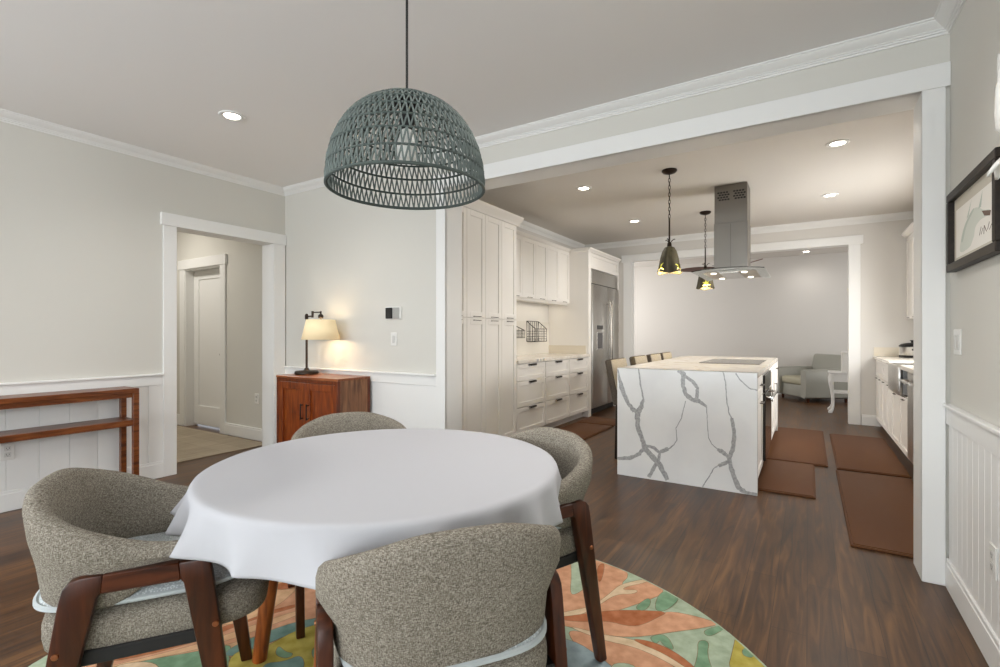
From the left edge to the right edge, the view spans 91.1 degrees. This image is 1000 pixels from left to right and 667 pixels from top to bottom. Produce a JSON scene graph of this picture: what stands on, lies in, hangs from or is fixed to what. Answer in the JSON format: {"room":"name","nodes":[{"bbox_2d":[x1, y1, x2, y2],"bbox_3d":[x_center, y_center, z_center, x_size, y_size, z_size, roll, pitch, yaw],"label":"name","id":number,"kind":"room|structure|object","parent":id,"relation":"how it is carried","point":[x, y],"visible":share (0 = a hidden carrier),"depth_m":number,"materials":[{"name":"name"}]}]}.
{"room":"dining room","nodes":[
{"label":"dining room","id":0,"kind":"room"},
{"bbox_2d":[0,121,284,382],"bbox_3d":[-5.619,-0.175,-0.114,0.170,2.750,12.820,0,0,32],"label":"wall","id":1,"kind":"structure","parent":0,"point":[81,231],"depth_m":3.71,"materials":[{"name":"grey paint"}]},
{"bbox_2d":[0,442,14,460],"bbox_3d":[-3.336,0.795,3.323,0.008,0.116,0.072,0,0,32],"label":"power outlet","id":2,"kind":"object","parent":1,"relation":"attached to","point":[7,450],"visible":1,"depth_m":3.32,"materials":[{"name":"white plastic"}]},
{"bbox_2d":[0,373,163,491],"bbox_3d":[-5.889,0.695,-0.734,0.034,0.733,11.483,0,0,32],"label":"wainscoting","id":3,"kind":"structure","parent":1,"relation":"attached to","point":[35,459],"depth_m":3.64,"materials":[{"name":"white paint"}]},
{"bbox_2d":[0,460,163,512],"bbox_3d":[-5.895,1.130,-0.731,0.021,0.140,11.483,0,0,32],"label":"baseboard","id":4,"kind":"structure","parent":1,"relation":"attached to","point":[10,500],"depth_m":3.38,"materials":[{"name":"white paint"}]},
{"bbox_2d":[160,212,285,476],"bbox_3d":[-2.610,0.087,4.648,0.210,2.226,1.160,0,0,32],"label":"trim","id":5,"kind":"structure","parent":1,"relation":"attached to","point":[273,244],"depth_m":4.72,"materials":[{"name":"white paint"}]},
{"bbox_2d":[0,0,965,195],"bbox_3d":[-3.407,-1.468,-1.621,5.181,0.065,12.627,0,0,32],"label":"trim","id":6,"kind":"structure","parent":1,"relation":"attached to","point":[947,13],"depth_m":3.09,"materials":[{"name":"white paint"}]},
{"bbox_2d":[177,232,261,428],"bbox_3d":[-3.687,-0.175,6.232,3.320,2.750,0.140,0,0,32],"label":"wall","id":7,"kind":"structure","parent":0,"point":[244,260],"depth_m":5.75,"materials":[{"name":"grey paint"}]},
{"bbox_2d":[178,254,226,433],"bbox_3d":[-3.726,0.117,6.240,1.145,2.165,0.168,0,0,32],"label":"trim","id":8,"kind":"structure","parent":7,"relation":"attached to","point":[187,268],"depth_m":6.41,"materials":[{"name":"white paint"}]},
{"bbox_2d":[194,268,219,427],"bbox_3d":[-3.711,0.175,6.256,0.823,2.007,0.105,0,0,32],"label":"door","id":9,"kind":"structure","parent":7,"relation":"in","point":[206,282],"depth_m":6.35,"materials":[{"name":"white paint"}]},
{"bbox_2d":[177,414,261,441],"bbox_3d":[-3.734,1.130,6.167,3.310,0.140,0.021,0,0,32],"label":"baseboard","id":10,"kind":"structure","parent":7,"relation":"attached to","point":[242,431],"depth_m":5.68,"materials":[{"name":"white paint"}]},
{"bbox_2d":[255,393,258,403],"bbox_3d":[-2.761,0.730,5.562,0.072,0.116,0.008,0,0,32],"label":"power outlet","id":11,"kind":"object","parent":7,"relation":"attached to","point":[256,395],"visible":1,"depth_m":5.55,"materials":[{"name":"white plastic"}]},
{"bbox_2d":[0,0,939,186],"bbox_3d":[-3.407,-1.530,-1.621,5.181,0.060,12.627,0,0,32],"label":"ceiling","id":12,"kind":"structure","parent":0,"point":[153,75],"depth_m":2.63,"materials":[{"name":"white paint"}]},
{"bbox_2d":[218,110,244,120],"bbox_3d":[-1.837,-1.496,3.362,0.164,0.011,0.164,0,0,32],"label":"recessed light","id":13,"kind":"object","parent":12,"relation":"in","point":[226,114],"visible":1,"depth_m":3.35,"materials":[{"name":"white glass"}]},
{"bbox_2d":[324,0,484,209],"bbox_3d":[-0.323,-0.999,1.700,0.543,1.002,0.543,0,0,32],"label":"woven pendant","id":14,"kind":"object","parent":12,"relation":"hanging from","point":[408,101],"visible":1,"depth_m":1.57,"materials":[{"name":"grey wicker"}]},
{"bbox_2d":[392,95,421,129],"bbox_3d":[-0.323,-0.764,1.700,0.104,0.104,0.104,0,0,32],"label":"socket","id":15,"kind":"object","parent":14,"relation":"attached to","point":[414,105],"depth_m":1.68,"materials":[{"name":"black"}]},
{"bbox_2d":[0,394,988,666],"bbox_3d":[-1.837,1.230,2.338,10.800,0.060,21.000,0,0,32],"label":"floor","id":16,"kind":"structure","parent":0,"point":[781,574],"depth_m":2.53,"materials":[{"name":"brown wood"}]},
{"bbox_2d":[0,386,138,474],"bbox_3d":[-3.199,0.805,3.266,0.254,0.790,1.280,0,0,32],"label":"console table","id":17,"kind":"object","parent":16,"relation":"on","point":[122,393],"visible":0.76,"depth_m":3.51,"materials":[{"name":"brown wood"}]},
{"bbox_2d":[0,417,132,443],"bbox_3d":[-3.199,0.669,3.266,0.244,0.045,1.260,0,0,32],"label":"shelf","id":18,"kind":"object","parent":17,"relation":"attached to","point":[7,436],"depth_m":3.40,"materials":[{"name":"brown wood"}]},
{"bbox_2d":[177,425,261,462],"bbox_3d":[-4.258,1.196,5.419,3.020,0.007,1.735,0,0,32],"label":"runner rug","id":19,"kind":"object","parent":16,"relation":"on","point":[192,444],"visible":0.15,"depth_m":5.30,"materials":[{"name":"beige fabric"}]},
{"bbox_2d":[276,373,369,442],"bbox_3d":[-1.618,0.787,4.443,0.843,0.826,0.386,0,0,32],"label":"sideboard","id":20,"kind":"object","parent":16,"relation":"on","point":[301,399],"visible":0.57,"depth_m":4.30,"materials":[{"name":"brown wood"}]},
{"bbox_2d":[294,311,339,374],"bbox_3d":[-1.704,0.079,4.529,0.486,0.588,0.336,0,0,32],"label":"table lamp","id":21,"kind":"object","parent":20,"relation":"on","point":[314,329],"visible":1,"depth_m":4.39,"materials":[{"name":"beige fabric"}]},
{"bbox_2d":[28,559,766,666],"bbox_3d":[-0.367,1.193,1.584,2.670,0.014,2.670,0,0,32],"label":"round rug","id":22,"kind":"object","parent":16,"relation":"on","point":[645,624],"visible":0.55,"depth_m":1.94,"materials":[{"name":"multicoloured carpet"}]},
{"bbox_2d":[22,468,268,666],"bbox_3d":[-1.007,0.788,1.469,0.575,0.795,0.566,0,0,-24],"label":"dining chair","id":23,"kind":"object","parent":22,"relation":"on","point":[79,523],"visible":0.77,"depth_m":1.25,"materials":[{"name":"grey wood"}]},
{"bbox_2d":[33,532,232,612],"bbox_3d":[-1.011,0.671,1.467,0.512,0.032,0.476,0,0,-24],"label":"seat pad","id":24,"kind":"object","parent":23,"relation":"on","point":[222,574],"visible":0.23,"depth_m":1.28,"materials":[{"name":"white fabric"}]},
{"bbox_2d":[252,580,315,666],"bbox_3d":[-0.394,0.817,1.718,1.164,0.744,1.164,0,0,32],"label":"dining table","id":25,"kind":"object","parent":22,"relation":"on","point":[265,614],"visible":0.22,"depth_m":1.76,"materials":[{"name":"orange wood"}]},
{"bbox_2d":[164,429,562,589],"bbox_3d":[-0.404,0.513,1.726,1.283,0.143,1.282,0,0,32],"label":"tablecloth","id":26,"kind":"object","parent":25,"relation":"on","point":[280,511],"visible":0.94,"depth_m":1.36,"materials":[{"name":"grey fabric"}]},
{"bbox_2d":[288,412,406,638],"bbox_3d":[-0.645,0.788,2.230,0.566,0.795,0.575,0,0,-27],"label":"dining chair","id":27,"kind":"object","parent":22,"relation":"on","point":[345,421],"visible":0.12,"depth_m":2.40,"materials":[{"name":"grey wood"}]},
{"bbox_2d":[314,523,567,666],"bbox_3d":[-0.164,0.788,1.233,0.566,0.795,0.575,0,0,-21],"label":"dining chair","id":28,"kind":"object","parent":22,"relation":"on","point":[446,598],"visible":0.9,"depth_m":0.98,"materials":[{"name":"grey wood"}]},
{"bbox_2d":[339,616,546,666],"bbox_3d":[-0.163,0.671,1.228,0.476,0.032,0.512,0,0,-21],"label":"seat pad","id":29,"kind":"object","parent":28,"relation":"on","point":[537,637],"visible":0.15,"depth_m":1.03,"materials":[{"name":"white fabric"}]},
{"bbox_2d":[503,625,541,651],"bbox_3d":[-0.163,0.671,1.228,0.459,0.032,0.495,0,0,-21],"label":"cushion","id":30,"kind":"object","parent":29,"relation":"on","point":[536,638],"depth_m":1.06,"materials":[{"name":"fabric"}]},
{"bbox_2d":[507,427,606,661],"bbox_3d":[0.029,0.788,1.873,0.575,0.795,0.566,0,0,-35],"label":"dining chair","id":31,"kind":"object","parent":22,"relation":"on","point":[572,455],"visible":0.28,"depth_m":1.75,"materials":[{"name":"grey tweed fabric"},{"name":"walnut-stained wood"}]},
{"bbox_2d":[462,194,490,432],"bbox_3d":[-0.555,-0.035,4.733,0.714,2.470,0.620,0,0,32],"label":"pantry cabinet","id":32,"kind":"object","parent":16,"relation":"on","point":[473,214],"visible":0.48,"depth_m":4.67,"materials":[{"name":"white paint"}]},
{"bbox_2d":[484,205,523,436],"bbox_3d":[-0.214,-0.035,5.275,0.714,2.470,0.660,0,0,32],"label":"pantry cabinet","id":33,"kind":"object","parent":16,"relation":"on","point":[500,224],"visible":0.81,"depth_m":5.08,"materials":[{"name":"white paint"}]},
{"bbox_2d":[516,361,544,432],"bbox_3d":[0.105,0.762,5.819,0.674,0.876,0.700,0,0,32],"label":"base cabinet","id":34,"kind":"object","parent":16,"relation":"on","point":[530,380],"visible":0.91,"depth_m":5.62,"materials":[{"name":"white paint"}]},
{"bbox_2d":[516,353,589,363],"bbox_3d":[0.474,0.304,6.396,0.664,0.038,2.068,0,0,32],"label":"countertop","id":35,"kind":"structure","parent":34,"relation":"on","point":[520,359],"depth_m":6.29,"materials":[{"name":"beige stone"}]},
{"bbox_2d":[542,359,568,426],"bbox_3d":[0.475,0.762,6.407,0.674,0.876,0.690,0,0,32],"label":"base cabinet","id":36,"kind":"object","parent":16,"relation":"on","point":[556,377],"visible":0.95,"depth_m":6.22,"materials":[{"name":"white paint"}]},
{"bbox_2d":[563,357,587,423],"bbox_3d":[0.840,0.762,6.986,0.674,0.876,0.680,0,0,32],"label":"base cabinet","id":37,"kind":"object","parent":16,"relation":"on","point":[578,367],"visible":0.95,"depth_m":6.80,"materials":[{"name":"white paint"}]},
{"bbox_2d":[548,247,620,416],"bbox_3d":[1.375,-0.028,7.817,0.694,2.455,1.385,0,0,32],"label":"surround","id":38,"kind":"object","parent":16,"relation":"on","point":[570,324],"visible":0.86,"depth_m":7.23,"materials":[{"name":"white paint"}]},
{"bbox_2d":[560,422,612,439],"bbox_3d":[0.990,1.190,6.077,0.520,0.018,0.940,0,0,32],"label":"floor mat","id":39,"kind":"object","parent":16,"relation":"on","point":[585,431],"visible":0.77,"depth_m":6.14,"materials":[{"name":"brown plastic"}]},
{"bbox_2d":[578,417,614,426],"bbox_3d":[1.389,1.190,6.712,0.520,0.018,0.520,0,0,32],"label":"floor mat","id":40,"kind":"object","parent":16,"relation":"on","point":[591,420],"visible":0.65,"depth_m":6.64,"materials":[{"name":"brown plastic"}]},
{"bbox_2d":[591,269,618,413],"bbox_3d":[1.422,0.120,7.834,0.719,2.160,1.165,0,0,32],"label":"refrigerator","id":41,"kind":"object","parent":16,"relation":"on","point":[604,292],"visible":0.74,"depth_m":7.56,"materials":[{"name":"silver metal"}]},
{"bbox_2d":[605,358,626,458],"bbox_3d":[1.367,0.721,4.811,0.543,0.958,0.470,0,0,32],"label":"counter stool","id":42,"kind":"object","parent":16,"relation":"on","point":[612,365],"visible":0.31,"depth_m":4.72,"materials":[{"name":"beige fabric"}]},
{"bbox_2d":[611,358,626,388],"bbox_3d":[1.214,0.393,4.907,0.068,0.290,0.444,0,0,32],"label":"cushion","id":43,"kind":"object","parent":42,"relation":"on","point":[616,363],"depth_m":4.76,"materials":[{"name":"beige fabric"}]},
{"bbox_2d":[629,355,647,364],"bbox_3d":[1.772,0.721,5.455,0.543,0.958,0.470,0,0,32],"label":"counter stool","id":44,"kind":"object","parent":16,"relation":"on","point":[634,360],"visible":0.16,"depth_m":5.46,"materials":[{"name":"beige fabric"}]},
{"bbox_2d":[634,356,647,364],"bbox_3d":[1.619,0.393,5.551,0.068,0.290,0.444,0,0,32],"label":"cushion","id":45,"kind":"object","parent":44,"relation":"on","point":[637,359],"depth_m":5.50,"materials":[{"name":"beige fabric"}]},
{"bbox_2d":[646,353,661,361],"bbox_3d":[2.113,0.721,5.996,0.543,0.958,0.470,0,0,32],"label":"counter stool","id":46,"kind":"object","parent":16,"relation":"on","point":[650,357],"visible":0.18,"depth_m":6.00,"materials":[{"name":"beige fabric"}]},
{"bbox_2d":[650,354,661,361],"bbox_3d":[1.960,0.393,6.092,0.068,0.290,0.444,0,0,32],"label":"cushion","id":47,"kind":"object","parent":46,"relation":"on","point":[653,357],"depth_m":6.05,"materials":[{"name":"beige fabric"}]},
{"bbox_2d":[659,352,671,359],"bbox_3d":[2.422,0.721,6.487,0.543,0.958,0.470,0,0,32],"label":"counter stool","id":48,"kind":"object","parent":16,"relation":"on","point":[665,355],"visible":0.2,"depth_m":6.53,"materials":[{"name":"beige fabric"}]},
{"bbox_2d":[617,356,778,495],"bbox_3d":[2.223,0.744,5.114,1.094,0.912,2.836,0,0,32],"label":"kitchen island","id":49,"kind":"object","parent":16,"relation":"on","point":[684,420],"visible":0.89,"depth_m":3.92,"materials":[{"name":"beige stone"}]},
{"bbox_2d":[699,359,765,364],"bbox_3d":[2.467,0.284,5.159,0.540,0.006,0.920,0,0,32],"label":"cooktop","id":50,"kind":"object","parent":49,"relation":"in","point":[718,361],"visible":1,"depth_m":5.08,"materials":[{"name":"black glass"}]},
{"bbox_2d":[761,369,777,460],"bbox_3d":[2.424,0.708,4.406,0.095,0.745,0.760,0,0,32],"label":"oven","id":51,"kind":"object","parent":49,"relation":"in","point":[767,397],"visible":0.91,"depth_m":4.23,"materials":[{"name":"silver metal"}]},
{"bbox_2d":[758,459,815,498],"bbox_3d":[2.407,1.190,4.115,0.400,0.018,1.050,0,0,32],"label":"floor mat","id":52,"kind":"object","parent":16,"relation":"on","point":[775,476],"visible":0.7,"depth_m":4.02,"materials":[{"name":"brown plastic"}]},
{"bbox_2d":[766,427,827,466],"bbox_3d":[3.243,1.190,5.349,0.510,0.018,1.890,0,0,32],"label":"floor mat","id":53,"kind":"object","parent":16,"relation":"on","point":[805,446],"visible":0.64,"depth_m":5.12,"materials":[{"name":"brown plastic"}]},
{"bbox_2d":[778,354,847,402],"bbox_3d":[5.756,0.783,8.985,0.916,0.833,0.980,0,0,-2],"label":"armchair","id":54,"kind":"object","parent":16,"relation":"on","point":[806,382],"visible":0.85,"depth_m":8.67,"materials":[{"name":"grey fabric"}]},
{"bbox_2d":[782,375,800,384],"bbox_3d":[5.638,0.840,8.981,0.640,0.140,0.600,0,0,-2],"label":"seat cushion","id":55,"kind":"object","parent":54,"relation":"on","point":[786,379],"depth_m":9.00,"materials":[{"name":"beige fabric"}]},
{"bbox_2d":[827,370,847,412],"bbox_3d":[5.329,0.888,7.517,0.507,0.627,0.440,0,0,32],"label":"side table","id":56,"kind":"object","parent":16,"relation":"on","point":[834,376],"visible":0.5,"depth_m":7.46,"materials":[{"name":"white paint"}]},
{"bbox_2d":[834,390,847,393],"bbox_3d":[5.329,0.887,7.517,0.400,0.025,0.340,0,0,32],"label":"shelf","id":57,"kind":"object","parent":56,"relation":"attached to","point":[835,391],"depth_m":7.50,"materials":[{"name":"white paint"}]},
{"bbox_2d":[841,351,847,371],"bbox_3d":[5.337,0.419,7.488,0.215,0.308,0.250,0,0,32],"label":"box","id":58,"kind":"object","parent":56,"relation":"on","point":[844,354],"visible":0.39,"depth_m":7.42,"materials":[{"name":"white plastic"}]},
{"bbox_2d":[830,434,911,477],"bbox_3d":[3.680,1.190,4.968,0.515,0.018,1.790,0,0,32],"label":"floor mat","id":59,"kind":"object","parent":16,"relation":"on","point":[872,455],"visible":1,"depth_m":4.74,"materials":[{"name":"brown plastic"}]},
{"bbox_2d":[836,470,912,557],"bbox_3d":[2.678,1.190,3.395,0.515,0.018,1.800,0,0,32],"label":"floor mat","id":60,"kind":"object","parent":16,"relation":"on","point":[878,509],"visible":0.8,"depth_m":3.29,"materials":[{"name":"brown plastic"}]},
{"bbox_2d":[876,360,881,424],"bbox_3d":[5.024,0.762,5.972,0.696,0.876,0.620,0,0,32],"label":"base cabinet","id":61,"kind":"object","parent":16,"relation":"on","point":[878,363],"visible":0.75,"depth_m":6.15,"materials":[{"name":"white paint"}]},
{"bbox_2d":[882,362,890,436],"bbox_3d":[4.645,0.762,5.371,0.696,0.876,0.800,0,0,32],"label":"base cabinet","id":62,"kind":"object","parent":16,"relation":"on","point":[886,392],"visible":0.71,"depth_m":5.59,"materials":[{"name":"white paint"}]},
{"bbox_2d":[891,390,906,456],"bbox_3d":[4.144,0.890,4.575,0.696,0.620,1.080,0,0,32],"label":"base cabinet","id":63,"kind":"object","parent":16,"relation":"on","point":[898,402],"visible":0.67,"depth_m":4.74,"materials":[{"name":"white paint"}]},
{"bbox_2d":[898,372,912,463],"bbox_3d":[3.644,0.765,3.880,0.705,0.870,0.610,0,0,32],"label":"dishwasher","id":64,"kind":"object","parent":16,"relation":"on","point":[909,382],"visible":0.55,"depth_m":4.16,"materials":[{"name":"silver metal"}]},
{"bbox_3d":[3.343,0.762,3.302,0.696,0.876,0.650,0,0,32],"label":"base cabinet","id":65,"kind":"object","parent":16,"relation":"on","visible":0},
{"bbox_2d":[873,356,912,373],"bbox_3d":[4.165,0.304,4.612,0.702,0.038,3.845,0,0,32],"label":"countertop","id":66,"kind":"structure","parent":65,"relation":"on","point":[885,359],"depth_m":5.33,"materials":[{"name":"beige stone"}]},
{"bbox_2d":[888,363,912,395],"bbox_3d":[4.133,0.435,4.736,0.535,0.270,0.700,0,0,32],"label":"sink","id":67,"kind":"object","parent":66,"relation":"in","point":[895,373],"visible":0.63,"depth_m":4.71,"materials":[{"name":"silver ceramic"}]},
{"bbox_2d":[899,340,912,357],"bbox_3d":[5.008,0.177,5.946,0.284,0.214,0.271,0,0,-15],"label":"slow cooker","id":68,"kind":"object","parent":66,"relation":"on","point":[905,349],"visible":0.59,"depth_m":5.90,"materials":[{"name":"silver metal"}]},
{"bbox_2d":[899,347,912,357],"bbox_3d":[5.008,0.216,5.946,0.268,0.135,0.268,0,0,32],"label":"pot","id":69,"kind":"object","parent":68,"relation":"on","point":[904,352],"depth_m":5.90,"materials":[{"name":"silver metal"}]},
{"bbox_2d":[516,227,575,321],"bbox_3d":[0.151,-0.175,6.622,0.100,2.750,4.730,0,0,32],"label":"wall","id":70,"kind":"structure","parent":0,"point":[525,311],"depth_m":7.05,"materials":[{"name":"white paint"}]},
{"bbox_2d":[516,230,524,299],"bbox_3d":[-0.028,-0.842,5.882,0.382,0.827,0.663,0,0,32],"label":"upper cabinet","id":71,"kind":"object","parent":70,"relation":"attached to","point":[519,234],"visible":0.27,"depth_m":6.03,"materials":[{"name":"white paint"}]},
{"bbox_2d":[516,233,549,302],"bbox_3d":[0.332,-0.842,6.453,0.382,0.827,0.685,0,0,32],"label":"upper cabinet","id":72,"kind":"object","parent":70,"relation":"attached to","point":[535,249],"visible":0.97,"depth_m":6.36,"materials":[{"name":"white paint"}]},
{"bbox_2d":[529,242,571,304],"bbox_3d":[0.706,-0.842,7.047,0.382,0.827,0.720,0,0,32],"label":"upper cabinet","id":73,"kind":"object","parent":70,"relation":"attached to","point":[558,255],"visible":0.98,"depth_m":6.95,"materials":[{"name":"white paint"}]},
{"bbox_2d":[516,321,585,354],"bbox_3d":[0.442,0.052,6.417,0.608,0.464,2.068,0,0,32],"label":"backsplash","id":74,"kind":"structure","parent":70,"relation":"attached to","point":[523,347],"depth_m":7.13,"materials":[{"name":"beige tile"}]},
{"bbox_2d":[516,326,524,337],"bbox_3d":[0.192,-0.032,6.437,0.142,0.165,0.309,0,0,32],"label":"wire basket","id":75,"kind":"object","parent":74,"relation":"attached to","point":[516,326],"visible":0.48,"depth_m":6.48,"materials":[{"name":"black metal"}]},
{"bbox_2d":[527,321,546,341],"bbox_3d":[0.524,-0.042,6.964,0.142,0.294,0.354,0,0,32],"label":"wire basket","id":76,"kind":"object","parent":74,"relation":"attached to","point":[536,328],"visible":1,"depth_m":6.99,"materials":[{"name":"black metal"}]},
{"bbox_2d":[285,34,949,557],"bbox_3d":[0.367,-0.175,3.578,6.030,2.750,0.193,0,0,32],"label":"wall","id":77,"kind":"structure","parent":0,"point":[348,261],"depth_m":4.28,"materials":[{"name":"grey paint"}]},
{"bbox_2d":[284,366,435,428],"bbox_3d":[-1.375,0.694,4.540,2.016,0.732,0.034,0,0,32],"label":"trim","id":78,"kind":"structure","parent":77,"relation":"attached to","point":[409,399],"depth_m":4.21,"materials":[{"name":"white paint"}]},
{"bbox_2d":[385,306,401,319],"bbox_3d":[-0.929,-0.185,4.268,0.190,0.110,0.020,0,0,32],"label":"wall thermostat","id":79,"kind":"object","parent":77,"relation":"attached to","point":[390,312],"visible":1,"depth_m":4.25,"materials":[{"name":"white plastic"}]},
{"bbox_2d":[391,333,396,345],"bbox_3d":[-0.926,0.043,4.272,0.072,0.116,0.010,0,0,32],"label":"light switch","id":80,"kind":"object","parent":77,"relation":"attached to","point":[393,335],"visible":1,"depth_m":4.27,"materials":[{"name":"white plastic"}]},
{"bbox_2d":[433,61,950,585],"bbox_3d":[0.853,-0.047,3.264,3.174,2.494,0.231,0,0,32],"label":"trim","id":81,"kind":"structure","parent":77,"relation":"attached to","point":[922,90],"depth_m":2.57,"materials":[{"name":"white paint"}]},
{"bbox_2d":[466,110,912,267],"bbox_3d":[-1.863,-1.600,2.296,10.800,0.100,21.100,0,0,32],"label":"ceiling","id":82,"kind":"structure","parent":0,"point":[787,175],"depth_m":5.21,"materials":[{"name":"white paint"}]},
{"bbox_2d":[576,186,591,190],"bbox_3d":[0.889,-1.546,5.195,0.164,0.011,0.164,0,0,32],"label":"recessed light","id":83,"kind":"object","parent":82,"relation":"in","point":[580,188],"visible":1,"depth_m":5.20,"materials":[{"name":"beige glass"}]},
{"bbox_2d":[657,168,681,274],"bbox_3d":[1.601,-1.058,4.630,0.221,0.985,0.220,0,0,32],"label":"pendant","id":84,"kind":"object","parent":82,"relation":"hanging from","point":[669,262],"visible":1,"depth_m":4.58,"materials":[{"name":"brown metal"}]},
{"bbox_2d":[696,211,714,289],"bbox_3d":[2.598,-1.058,6.209,0.221,0.985,0.221,0,0,32],"label":"pendant","id":85,"kind":"object","parent":82,"relation":"hanging from","point":[702,284],"visible":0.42,"depth_m":6.19,"materials":[{"name":"brown metal"}]},
{"bbox_2d":[681,259,761,271],"bbox_3d":[4.032,-1.339,8.951,1.466,0.422,1.645,0,0,32],"label":"ceiling fan","id":86,"kind":"object","parent":82,"relation":"hanging from","point":[691,269],"visible":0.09,"depth_m":9.10,"materials":[{"name":"brown metal"}]},
{"bbox_2d":[691,182,770,280],"bbox_3d":[2.455,-1.085,5.167,0.650,0.923,0.960,0,0,32],"label":"range hood","id":87,"kind":"object","parent":82,"relation":"attached to","point":[732,228],"visible":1,"depth_m":5.04,"materials":[{"name":"silver metal"}]},
{"bbox_2d":[717,191,728,200],"bbox_3d":[2.315,-1.431,5.082,0.119,0.092,0.004,0,0,32],"label":"vent","id":88,"kind":"object","parent":87,"relation":"attached to","point":[721,195],"depth_m":5.08,"materials":[{"name":"black metal"}]},
{"bbox_2d":[704,270,760,279],"bbox_3d":[2.497,-0.658,5.252,0.490,0.053,0.710,0,0,32],"label":"hood","id":89,"kind":"object","parent":87,"relation":"attached to","point":[725,274],"depth_m":5.18,"materials":[{"name":"silver metal"}]},
{"bbox_2d":[733,189,745,198],"bbox_3d":[2.442,-1.431,5.002,0.119,0.092,0.004,0,0,32],"label":"vent","id":90,"kind":"object","parent":87,"relation":"attached to","point":[737,193],"depth_m":5.00,"materials":[{"name":"black metal"}]},
{"bbox_2d":[821,193,838,196],"bbox_3d":[3.669,-1.546,5.454,0.164,0.011,0.164,0,0,32],"label":"recessed light","id":91,"kind":"object","parent":82,"relation":"in","point":[828,194],"visible":1,"depth_m":5.45,"materials":[{"name":"beige"}]},
{"bbox_2d":[826,139,849,146],"bbox_3d":[2.737,-1.546,3.973,0.164,0.011,0.164,0,0,32],"label":"recessed light","id":92,"kind":"object","parent":82,"relation":"in","point":[836,143],"visible":1,"depth_m":3.96,"materials":[{"name":"beige"}]},
{"bbox_2d":[634,252,847,366],"bbox_3d":[4.364,-0.175,8.809,7.000,2.750,3.240,0,0,32],"label":"wall","id":93,"kind":"structure","parent":0,"point":[800,312],"depth_m":10.06,"materials":[{"name":"white paint"}]},
{"bbox_2d":[597,219,912,425],"bbox_3d":[3.501,-0.175,7.373,4.970,2.750,0.110,0,0,32],"label":"wall","id":94,"kind":"structure","parent":0,"point":[884,323],"depth_m":6.44,"materials":[{"name":"white paint"}]},
{"bbox_2d":[519,211,912,248],"bbox_3d":[2.212,-1.507,5.325,4.770,0.086,4.730,0,0,32],"label":"trim","id":95,"kind":"structure","parent":94,"relation":"attached to","point":[525,225],"depth_m":7.04,"materials":[{"name":"white paint"}]},
{"bbox_2d":[621,235,862,424],"bbox_3d":[3.450,-0.058,7.395,3.260,2.515,0.148,0,0,32],"label":"trim","id":96,"kind":"structure","parent":94,"relation":"attached to","point":[854,242],"depth_m":6.70,"materials":[{"name":"white paint"}]},
{"bbox_2d":[862,414,880,426],"bbox_3d":[4.872,1.130,6.433,0.208,0.140,0.021,0,0,32],"label":"baseboard","id":97,"kind":"structure","parent":94,"relation":"attached to","point":[869,420],"depth_m":6.43,"materials":[{"name":"white paint"}]},
{"bbox_2d":[874,347,898,355],"bbox_3d":[4.169,0.227,4.612,0.698,0.114,3.849,0,0,32],"label":"backsplash","id":98,"kind":"structure","parent":94,"relation":"attached to","point":[878,351],"depth_m":6.35,"materials":[{"name":"beige tile"}]},
{"bbox_2d":[950,0,999,427],"bbox_3d":[-1.163,-0.175,-3.033,0.120,2.750,12.627,0,0,32],"label":"wall","id":99,"kind":"structure","parent":0,"point":[975,34],"depth_m":2.00,"materials":[{"name":"grey paint"}]},
{"bbox_2d":[954,329,961,354],"bbox_3d":[2.061,0.035,2.212,0.010,0.116,0.118,0,0,32],"label":"light switch","id":100,"kind":"object","parent":99,"relation":"attached to","point":[957,332],"visible":1,"depth_m":2.19,"materials":[{"name":"white plastic"}]},
{"bbox_2d":[943,403,999,639],"bbox_3d":[-1.232,0.699,-3.001,0.030,0.742,12.607,0,0,32],"label":"wainscoting","id":101,"kind":"structure","parent":99,"relation":"attached to","point":[974,442],"depth_m":1.95,"materials":[{"name":"white paint"}]},
{"bbox_2d":[945,558,999,666],"bbox_3d":[-1.228,1.131,-3.004,0.021,0.137,12.607,0,0,32],"label":"baseboard","id":102,"kind":"structure","parent":99,"relation":"attached to","point":[983,634],"depth_m":1.93,"materials":[{"name":"white paint"}]},
{"bbox_2d":[946,147,999,272],"bbox_3d":[1.880,-0.459,1.951,0.034,0.354,0.695,0,0,32],"label":"framed picture","id":103,"kind":"object","parent":99,"relation":"attached to","point":[973,206],"visible":0.99,"depth_m":1.94,"materials":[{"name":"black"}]},
{"bbox_2d":[987,53,999,179],"bbox_3d":[1.433,-0.590,1.343,0.145,0.380,0.111,0,0,32],"label":"wall sconce","id":104,"kind":"object","parent":99,"relation":"attached to","point":[995,168],"visible":1,"depth_m":1.37,"materials":[{"name":"white glass"}]},
{"bbox_2d":[989,542,997,580],"bbox_3d":[1.760,0.810,1.751,0.008,0.116,0.072,0,0,32],"label":"power outlet","id":105,"kind":"object","parent":99,"relation":"attached to","point":[993,551],"visible":1,"depth_m":1.74,"materials":[{"name":"white plastic"}]},
{"bbox_2d":[990,549,993,560],"bbox_3d":[1.759,0.789,1.752,0.004,0.030,0.034,0,0,32],"label":"socket","id":106,"kind":"object","parent":105,"relation":"attached to","point":[991,550],"depth_m":1.75,"materials":[{"name":"grey plastic"}]},
{"bbox_2d":[990,561,993,572],"bbox_3d":[1.759,0.831,1.752,0.004,0.030,0.034,0,0,32],"label":"socket","id":107,"kind":"object","parent":105,"relation":"attached to","point":[991,562],"depth_m":1.75,"materials":[{"name":"grey plastic"}]},
{"bbox_3d":[4.273,-0.175,4.028,0.100,2.750,4.730,0,0,32],"label":"wall","id":108,"kind":"structure","parent":0,"visible":0},
{"bbox_2d":[901,222,912,318],"bbox_3d":[5.094,-0.735,5.821,0.420,1.090,0.800,0,0,32],"label":"upper cabinet","id":109,"kind":"object","parent":108,"relation":"attached to","point":[908,233],"visible":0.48,"depth_m":6.08,"materials":[{"name":"white paint"}]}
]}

